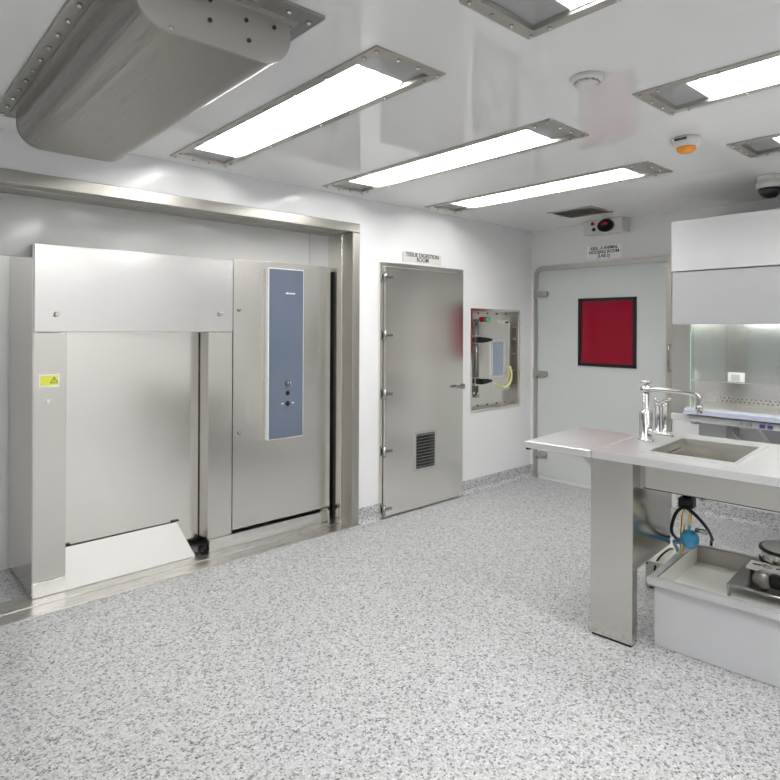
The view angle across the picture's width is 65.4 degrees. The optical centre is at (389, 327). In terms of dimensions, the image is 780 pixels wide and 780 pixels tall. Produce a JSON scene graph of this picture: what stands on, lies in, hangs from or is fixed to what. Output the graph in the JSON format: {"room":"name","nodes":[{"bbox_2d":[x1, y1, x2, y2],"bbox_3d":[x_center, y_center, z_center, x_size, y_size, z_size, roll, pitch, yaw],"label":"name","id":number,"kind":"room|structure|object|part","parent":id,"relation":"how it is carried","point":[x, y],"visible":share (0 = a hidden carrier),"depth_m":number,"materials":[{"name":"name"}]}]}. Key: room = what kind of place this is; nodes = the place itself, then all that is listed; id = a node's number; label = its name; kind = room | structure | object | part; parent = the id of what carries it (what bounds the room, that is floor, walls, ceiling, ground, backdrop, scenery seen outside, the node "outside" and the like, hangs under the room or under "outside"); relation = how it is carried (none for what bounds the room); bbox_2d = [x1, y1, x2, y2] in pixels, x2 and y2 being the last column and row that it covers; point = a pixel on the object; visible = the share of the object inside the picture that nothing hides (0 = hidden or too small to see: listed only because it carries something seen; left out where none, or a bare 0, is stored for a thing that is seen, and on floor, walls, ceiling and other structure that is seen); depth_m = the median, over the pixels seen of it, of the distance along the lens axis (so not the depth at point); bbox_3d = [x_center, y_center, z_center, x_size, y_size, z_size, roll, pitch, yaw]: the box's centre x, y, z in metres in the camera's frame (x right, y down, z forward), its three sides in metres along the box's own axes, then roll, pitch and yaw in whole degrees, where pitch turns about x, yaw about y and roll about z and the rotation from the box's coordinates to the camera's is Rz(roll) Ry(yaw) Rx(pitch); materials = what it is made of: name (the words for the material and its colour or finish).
{"room":"biosafety laboratory","nodes":[
{"label":"biosafety laboratory","id":0,"kind":"room"},
{"bbox_2d":[0,255,317,569],"bbox_3d":[-2.223,0.264,3.692,4.575,2.550,0.765,0,0,-43],"label":"wall","id":1,"kind":"structure","parent":0,"point":[4,260],"depth_m":3.86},
{"bbox_2d":[0,193,327,266],"bbox_3d":[-2.062,-0.642,3.483,4.280,0.475,0.026,0,0,-43],"label":"wall","id":2,"kind":"structure","parent":1,"relation":"attached to","point":[25,221],"depth_m":3.90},
{"bbox_2d":[0,128,530,517],"bbox_3d":[-1.419,0.263,3.801,7.900,2.580,0.161,0,0,-43],"label":"wall","id":3,"kind":"structure","parent":0,"point":[494,260],"depth_m":4.91,"materials":[{"name":"white paint"}]},
{"bbox_2d":[0,519,352,626],"bbox_3d":[-1.965,1.536,3.361,4.310,0.010,0.300,0,0,-43],"label":"trim","id":4,"kind":"structure","parent":3,"relation":"attached to","point":[23,608],"depth_m":3.76,"materials":[{"name":"metal"}]},
{"bbox_2d":[0,168,359,525],"bbox_3d":[-1.981,0.358,3.366,4.465,2.365,0.312,0,0,-43],"label":"trim","id":5,"kind":"structure","parent":3,"relation":"attached to","point":[343,249],"depth_m":4.74,"materials":[{"name":"metal"}]},
{"bbox_2d":[358,504,379,525],"bbox_3d":[-0.163,1.487,4.834,0.205,0.125,0.045,0,0,-43],"label":"baseboard","id":6,"kind":"structure","parent":3,"relation":"attached to","point":[368,514],"depth_m":4.84,"materials":[{"name":"stone"}]},
{"bbox_2d":[378,261,464,518],"bbox_3d":[0.310,0.506,5.245,1.035,2.090,0.102,0,0,-43],"label":"door","id":7,"kind":"structure","parent":3,"relation":"in","point":[421,386],"depth_m":5.19,"materials":[{"name":"metal"}]},
{"bbox_3d":[0.640,0.536,5.524,0.060,0.045,0.156,0,0,33],"label":"handle","id":8,"kind":"part","parent":7,"relation":"part of","materials":[{"name":"silver metal"}]},
{"bbox_2d":[402,252,440,265],"bbox_3d":[0.282,-0.600,5.265,0.480,0.086,0.007,0,0,-43],"label":"door sign","id":9,"kind":"object","parent":3,"relation":"attached to","point":[412,257],"visible":1,"depth_m":5.25,"materials":[{"name":"white plastic"}]},
{"bbox_2d":[470,308,519,412],"bbox_3d":[1.006,0.310,6.019,0.794,0.988,0.135,0,0,-43],"label":"box","id":10,"kind":"object","parent":3,"relation":"attached to","point":[494,333],"visible":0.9,"depth_m":6.06,"materials":[{"name":"metal"}]},
{"bbox_3d":[0.839,0.296,5.901,0.055,0.760,0.040,0,0,-43],"label":"latch rod","id":11,"kind":"part","parent":10,"relation":"part of","materials":[{"name":"silver metal"}]},
{"bbox_3d":[0.880,0.516,5.856,0.282,0.055,0.076,0,0,-31],"label":"latch handle","id":12,"kind":"part","parent":10,"relation":"part of","materials":[{"name":"black plastic"}]},
{"bbox_3d":[0.882,0.116,5.856,0.282,0.055,0.076,0,0,-31],"label":"latch handle","id":13,"kind":"part","parent":10,"relation":"part of","materials":[{"name":"black plastic"}]},
{"bbox_3d":[1.033,0.292,6.078,0.510,0.680,0.045,0,0,-43],"label":"hatch door","id":14,"kind":"part","parent":10,"relation":"part of","materials":[{"name":"metal"}]},
{"bbox_2d":[462,464,530,495],"bbox_3d":[1.080,1.493,5.990,1.110,0.125,0.046,0,0,-43],"label":"baseboard","id":15,"kind":"structure","parent":3,"relation":"attached to","point":[472,486],"depth_m":5.96,"materials":[{"name":"stone"}]},
{"bbox_2d":[0,477,779,779],"bbox_3d":[0.706,1.628,1.569,7.950,0.150,8.400,0,0,-42],"label":"floor","id":16,"kind":"structure","parent":0,"point":[452,638],"depth_m":2.72,"materials":[{"name":"stone"}]},
{"bbox_2d":[8,243,329,598],"bbox_3d":[-1.415,0.528,4.321,2.108,2.030,0.685,0,0,-43],"label":"autoclave","id":17,"kind":"object","parent":16,"relation":"on","point":[159,404],"visible":0.99,"depth_m":3.98,"materials":[{"name":"metal"}]},
{"bbox_3d":[-2.209,0.518,3.644,0.024,1.982,0.596,0,0,-43],"label":"panel","id":18,"kind":"part","parent":17,"relation":"part of","materials":[{"name":"metal"}]},
{"bbox_3d":[-2.002,0.734,3.534,0.170,1.412,0.160,0,0,-43],"label":"post","id":19,"kind":"part","parent":17,"relation":"part of","materials":[{"name":"metal"}]},
{"bbox_3d":[-1.665,0.732,3.943,0.882,1.440,0.030,0,0,-43],"label":"chamber door","id":20,"kind":"part","parent":17,"relation":"part of","materials":[{"name":"metal"}]},
{"bbox_2d":[31,243,232,331],"bbox_3d":[-1.601,-0.225,3.887,1.235,0.502,0.212,0,0,-42],"label":"panel","id":21,"kind":"object","parent":17,"relation":"attached to","point":[74,289],"depth_m":3.76,"materials":[{"name":"metal"}]},
{"bbox_3d":[-1.228,0.738,4.254,0.180,1.412,0.160,0,0,-43],"label":"post","id":22,"kind":"part","parent":17,"relation":"part of","materials":[{"name":"metal"}]},
{"bbox_3d":[-0.845,0.468,4.609,0.852,1.905,0.160,0,0,-43],"label":"service panel","id":23,"kind":"part","parent":17,"relation":"part of","materials":[{"name":"metal"}]},
{"bbox_3d":[-0.785,0.191,4.527,0.310,1.260,0.040,0,0,-43],"label":"control panel","id":24,"kind":"part","parent":17,"relation":"part of","materials":[{"name":"blue metal"}]},
{"bbox_3d":[-0.770,0.191,4.512,0.296,1.246,0.004,0,0,-43],"label":"panel","id":25,"kind":"part","parent":17,"relation":"part of","materials":[{"name":"blue metal"}]},
{"bbox_2d":[525,427,779,646],"bbox_3d":[1.762,1.086,2.958,2.005,0.945,0.865,0,0,43],"label":"lab bench","id":26,"kind":"object","parent":16,"relation":"on","point":[633,480],"visible":0.99,"depth_m":3.01,"materials":[{"name":"metal"}]},
{"bbox_3d":[1.119,1.100,3.039,0.212,0.887,0.063,0,0,43],"label":"leg","id":27,"kind":"part","parent":26,"relation":"part of","materials":[{"name":"metal"}]},
{"bbox_3d":[1.377,0.922,3.167,0.010,0.529,0.475,0,0,43],"label":"panel","id":28,"kind":"part","parent":26,"relation":"part of","materials":[{"name":"metal"}]},
{"bbox_2d":[654,398,671,435],"bbox_3d":[1.583,0.511,3.517,0.055,0.224,0.112,0,0,-37],"label":"tap","id":29,"kind":"object","parent":26,"relation":"on","point":[657,404],"visible":0.81,"depth_m":3.51,"materials":[{"name":"silver metal"}]},
{"bbox_3d":[1.560,0.529,3.540,0.048,0.186,0.047,0,0,43],"label":"post","id":30,"kind":"part","parent":29,"relation":"part of","materials":[{"name":"silver metal"}]},
{"bbox_3d":[1.583,0.428,3.514,0.040,0.058,0.110,0,0,-30],"label":"tap handle","id":31,"kind":"part","parent":29,"relation":"part of","materials":[{"name":"silver metal"}]},
{"bbox_3d":[1.590,0.530,3.513,0.048,0.186,0.047,0,0,43],"label":"post","id":32,"kind":"part","parent":29,"relation":"part of","materials":[{"name":"silver metal"}]},
{"bbox_2d":[638,380,702,440],"bbox_3d":[1.501,0.456,3.272,0.085,0.332,0.332,0,0,-42],"label":"sink faucet","id":33,"kind":"object","parent":26,"relation":"on","point":[646,430],"visible":1,"depth_m":3.33,"materials":[{"name":"silver metal"}]},
{"bbox_3d":[1.465,0.567,3.284,0.043,0.039,0.147,0,0,-40],"label":"lever","id":34,"kind":"part","parent":33,"relation":"part of","materials":[{"name":"silver metal"}]},
{"bbox_3d":[1.524,0.374,3.266,0.287,0.096,0.027,0,0,43],"label":"spout","id":35,"kind":"part","parent":33,"relation":"part of","materials":[{"name":"silver metal"}]},
{"bbox_2d":[592,431,779,486],"bbox_3d":[1.905,0.642,2.827,1.620,0.036,0.865,0,0,43],"label":"countertop","id":36,"kind":"structure","parent":26,"relation":"on","point":[763,468],"depth_m":2.84,"materials":[{"name":"metal"}]},
{"bbox_2d":[670,495,713,554],"bbox_3d":[1.611,1.083,3.232,0.216,0.620,0.793,0,0,26],"label":"drain pipe","id":37,"kind":"object","parent":26,"relation":"hanging from","point":[689,539],"visible":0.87,"depth_m":3.11,"materials":[{"name":"blue plastic"}]},
{"bbox_2d":[638,435,768,466],"bbox_3d":[1.610,0.686,3.099,0.679,0.147,0.496,0,0,-42],"label":"sink","id":38,"kind":"object","parent":26,"relation":"in","point":[693,449],"depth_m":3.21,"materials":[{"name":"metal"}]},
{"bbox_2d":[645,539,679,587],"bbox_3d":[1.812,1.461,3.729,0.300,0.196,0.543,0,0,43],"label":"control box","id":39,"kind":"object","parent":16,"relation":"on","point":[659,559],"visible":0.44,"depth_m":3.65,"materials":[{"name":"white plastic"}]},
{"bbox_3d":[1.675,1.435,3.707,0.022,0.147,0.324,0,0,43],"label":"cord","id":40,"kind":"part","parent":39,"relation":"part of","materials":[{"name":"black rubber"}]},
{"bbox_2d":[647,543,779,687],"bbox_3d":[1.859,1.391,2.885,1.002,0.335,0.686,0,0,43],"label":"tub","id":41,"kind":"object","parent":16,"relation":"on","point":[695,617],"visible":0.84,"depth_m":2.85,"materials":[{"name":"grey plastic"}]},
{"bbox_2d":[727,540,779,599],"bbox_3d":[1.932,1.200,3.034,0.340,0.229,0.472,0,0,43],"label":"pump","id":42,"kind":"object","parent":41,"relation":"on","point":[763,577],"visible":1,"depth_m":2.98,"materials":[{"name":"grey metal"}]},
{"bbox_3d":[1.755,1.282,2.889,0.272,0.063,0.018,0,0,43],"label":"foot rail","id":43,"kind":"part","parent":42,"relation":"part of","materials":[{"name":"silver metal"}]},
{"bbox_3d":[1.882,1.265,3.011,0.300,0.008,0.330,0,0,43],"label":"plate","id":44,"kind":"part","parent":42,"relation":"part of","materials":[{"name":"grey metal"}]},
{"bbox_3d":[1.851,1.178,2.975,0.167,0.011,0.115,0,0,43],"label":"plate","id":45,"kind":"part","parent":42,"relation":"part of","materials":[{"name":"silver metal"}]},
{"bbox_3d":[1.876,1.209,2.846,0.165,0.070,0.070,0,0,43],"label":"motor","id":46,"kind":"part","parent":42,"relation":"part of","materials":[{"name":"black rubber"}]},
{"bbox_2d":[0,0,779,231],"bbox_3d":[0.719,-1.097,1.569,7.950,0.160,8.400,0,0,-42],"label":"ceiling","id":47,"kind":"structure","parent":0,"point":[496,80],"depth_m":2.78,"materials":[{"name":"white paint"}]},
{"bbox_2d":[0,0,324,161],"bbox_3d":[-1.052,-0.948,2.438,0.655,0.194,1.790,0,0,-42],"label":"exhaust hood","id":48,"kind":"object","parent":47,"relation":"hanging from","point":[106,78],"visible":1,"depth_m":2.05,"materials":[{"name":"grey metal"}]},
{"bbox_2d":[170,45,445,167],"bbox_3d":[-0.543,-1.084,3.019,0.362,0.157,1.900,0,0,-42],"label":"ceiling light","id":49,"kind":"object","parent":47,"relation":"attached to","point":[377,74],"visible":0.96,"depth_m":2.88,"materials":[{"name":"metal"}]},
{"bbox_2d":[322,118,588,194],"bbox_3d":[0.279,-1.080,3.774,0.362,0.157,1.900,0,0,-42],"label":"ceiling light","id":50,"kind":"object","parent":47,"relation":"attached to","point":[547,132],"visible":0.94,"depth_m":3.67,"materials":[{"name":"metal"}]},
{"bbox_2d":[459,0,621,39],"bbox_3d":[0.981,-1.077,1.300,0.362,0.157,1.900,0,0,-42],"label":"ceiling light","id":51,"kind":"object","parent":47,"relation":"attached to","point":[529,19],"visible":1,"depth_m":1.96,"materials":[{"name":"metal"}]},
{"bbox_2d":[425,161,672,213],"bbox_3d":[1.059,-1.076,4.510,0.362,0.157,1.900,0,0,-42],"label":"ceiling light","id":52,"kind":"object","parent":47,"relation":"attached to","point":[638,170],"visible":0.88,"depth_m":4.43,"materials":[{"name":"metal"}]},
{"bbox_2d":[547,206,612,218],"bbox_3d":[1.658,-1.008,5.302,0.370,0.008,0.420,0,0,-42],"label":"ceiling vent","id":53,"kind":"object","parent":47,"relation":"in","point":[584,211],"visible":1,"depth_m":5.29,"materials":[{"name":"metal"}]},
{"bbox_2d":[570,70,603,89],"bbox_3d":[0.798,-0.996,2.462,0.132,0.040,0.132,0,0,-42],"label":"smoke detector","id":54,"kind":"object","parent":47,"relation":"attached to","point":[585,80],"visible":1,"depth_m":2.43,"materials":[{"name":"white plastic"}]},
{"bbox_2d":[671,134,700,153],"bbox_3d":[1.580,-0.973,3.240,0.146,0.082,0.144,0,0,-42],"label":"fire alarm","id":55,"kind":"object","parent":47,"relation":"attached to","point":[687,143],"visible":1,"depth_m":3.20,"materials":[{"name":"white plastic"}]},
{"bbox_2d":[632,50,779,114],"bbox_3d":[1.816,-1.073,2.041,0.362,0.157,1.900,0,0,-42],"label":"ceiling light","id":56,"kind":"object","parent":47,"relation":"attached to","point":[760,73],"visible":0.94,"depth_m":2.60,"materials":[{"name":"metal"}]},
{"bbox_2d":[726,133,779,157],"bbox_3d":[2.618,-1.069,2.752,0.362,0.157,1.900,0,0,-42],"label":"ceiling light","id":57,"kind":"object","parent":47,"relation":"attached to","point":[770,144],"visible":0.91,"depth_m":3.40,"materials":[{"name":"metal"}]},
{"bbox_2d":[756,173,779,197],"bbox_3d":[2.524,-0.935,4.032,0.164,0.150,0.164,0,0,-42],"label":"dome camera","id":58,"kind":"object","parent":47,"relation":"attached to","point":[768,185],"visible":1,"depth_m":3.98,"materials":[{"name":"white plastic"}]},
{"bbox_2d":[530,197,779,514],"bbox_3d":[3.844,0.283,3.878,0.200,2.570,7.700,0,0,-42],"label":"wall","id":59,"kind":"structure","parent":0,"point":[648,236],"depth_m":5.55,"materials":[{"name":"white paint"}]},
{"bbox_2d":[530,464,533,477],"bbox_3d":[1.482,1.495,6.350,0.045,0.125,0.067,0,0,-42],"label":"baseboard","id":60,"kind":"structure","parent":59,"relation":"attached to","point":[531,465],"depth_m":6.37,"materials":[{"name":"stone"}]},
{"bbox_2d":[533,256,672,506],"bbox_3d":[1.962,0.464,5.791,0.096,2.190,1.431,0,0,-42],"label":"door","id":61,"kind":"structure","parent":59,"relation":"in","point":[599,332],"depth_m":5.81,"materials":[{"name":"metal"}]},
{"bbox_3d":[2.423,0.262,5.258,0.076,0.241,0.022,0,0,-42],"label":"handle","id":62,"kind":"part","parent":61,"relation":"part of","materials":[{"name":"silver metal"}]},
{"bbox_2d":[587,243,621,259],"bbox_3d":[2.033,-0.723,5.769,0.007,0.130,0.360,0,0,-42],"label":"door sign","id":63,"kind":"object","parent":59,"relation":"attached to","point":[610,250],"visible":1,"depth_m":5.76,"materials":[{"name":"white plastic"}]},
{"bbox_2d":[583,217,628,236],"bbox_3d":[2.015,-0.943,5.676,0.160,0.130,0.391,0,0,-42],"label":"fire alarm","id":64,"kind":"object","parent":59,"relation":"attached to","point":[617,225],"visible":1,"depth_m":5.60,"materials":[{"name":"white plastic"}]},
{"bbox_2d":[671,208,779,444],"bbox_3d":[2.865,0.129,4.074,0.995,1.770,1.550,0,0,-42],"label":"fume hood","id":65,"kind":"object","parent":59,"relation":"attached to","point":[726,268],"visible":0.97,"depth_m":4.26,"materials":[{"name":"white metal"}]},
{"bbox_3d":[2.099,0.292,4.348,0.088,0.636,0.125,0,0,-42],"label":"post","id":66,"kind":"part","parent":65,"relation":"part of","materials":[{"name":"metal"}]},
{"bbox_3d":[2.305,0.759,4.339,0.012,0.205,0.185,0,0,-42],"label":"stand panel","id":67,"kind":"part","parent":65,"relation":"part of","materials":[{"name":"grey metal"}]},
{"bbox_3d":[2.870,-0.577,4.076,0.900,0.358,1.550,0,0,-42],"label":"panel","id":68,"kind":"part","parent":65,"relation":"part of","materials":[{"name":"white metal"}]},
{"bbox_3d":[2.569,-0.209,3.811,0.080,0.371,1.544,0,0,-42],"label":"panel","id":69,"kind":"part","parent":65,"relation":"part of","materials":[{"name":"grey metal"}]},
{"bbox_3d":[2.521,0.580,3.771,0.080,0.041,1.330,0,0,-42],"label":"armrest","id":70,"kind":"part","parent":65,"relation":"part of","materials":[{"name":"silver metal"}]},
{"bbox_3d":[2.552,0.367,3.798,0.009,0.007,1.298,0,0,-42],"label":"sash rail","id":71,"kind":"part","parent":65,"relation":"part of","materials":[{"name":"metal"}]},
{"bbox_3d":[2.613,0.379,4.582,0.008,0.082,0.118,0,0,-42],"label":"socket plate","id":72,"kind":"part","parent":65,"relation":"part of","materials":[{"name":"white plastic"}]},
{"bbox_2d":[675,494,779,532],"bbox_3d":[3.063,1.502,4.567,0.045,0.125,1.800,0,0,-42],"label":"baseboard","id":73,"kind":"structure","parent":59,"relation":"attached to","point":[731,513],"depth_m":4.88,"materials":[{"name":"stone"}]}
]}

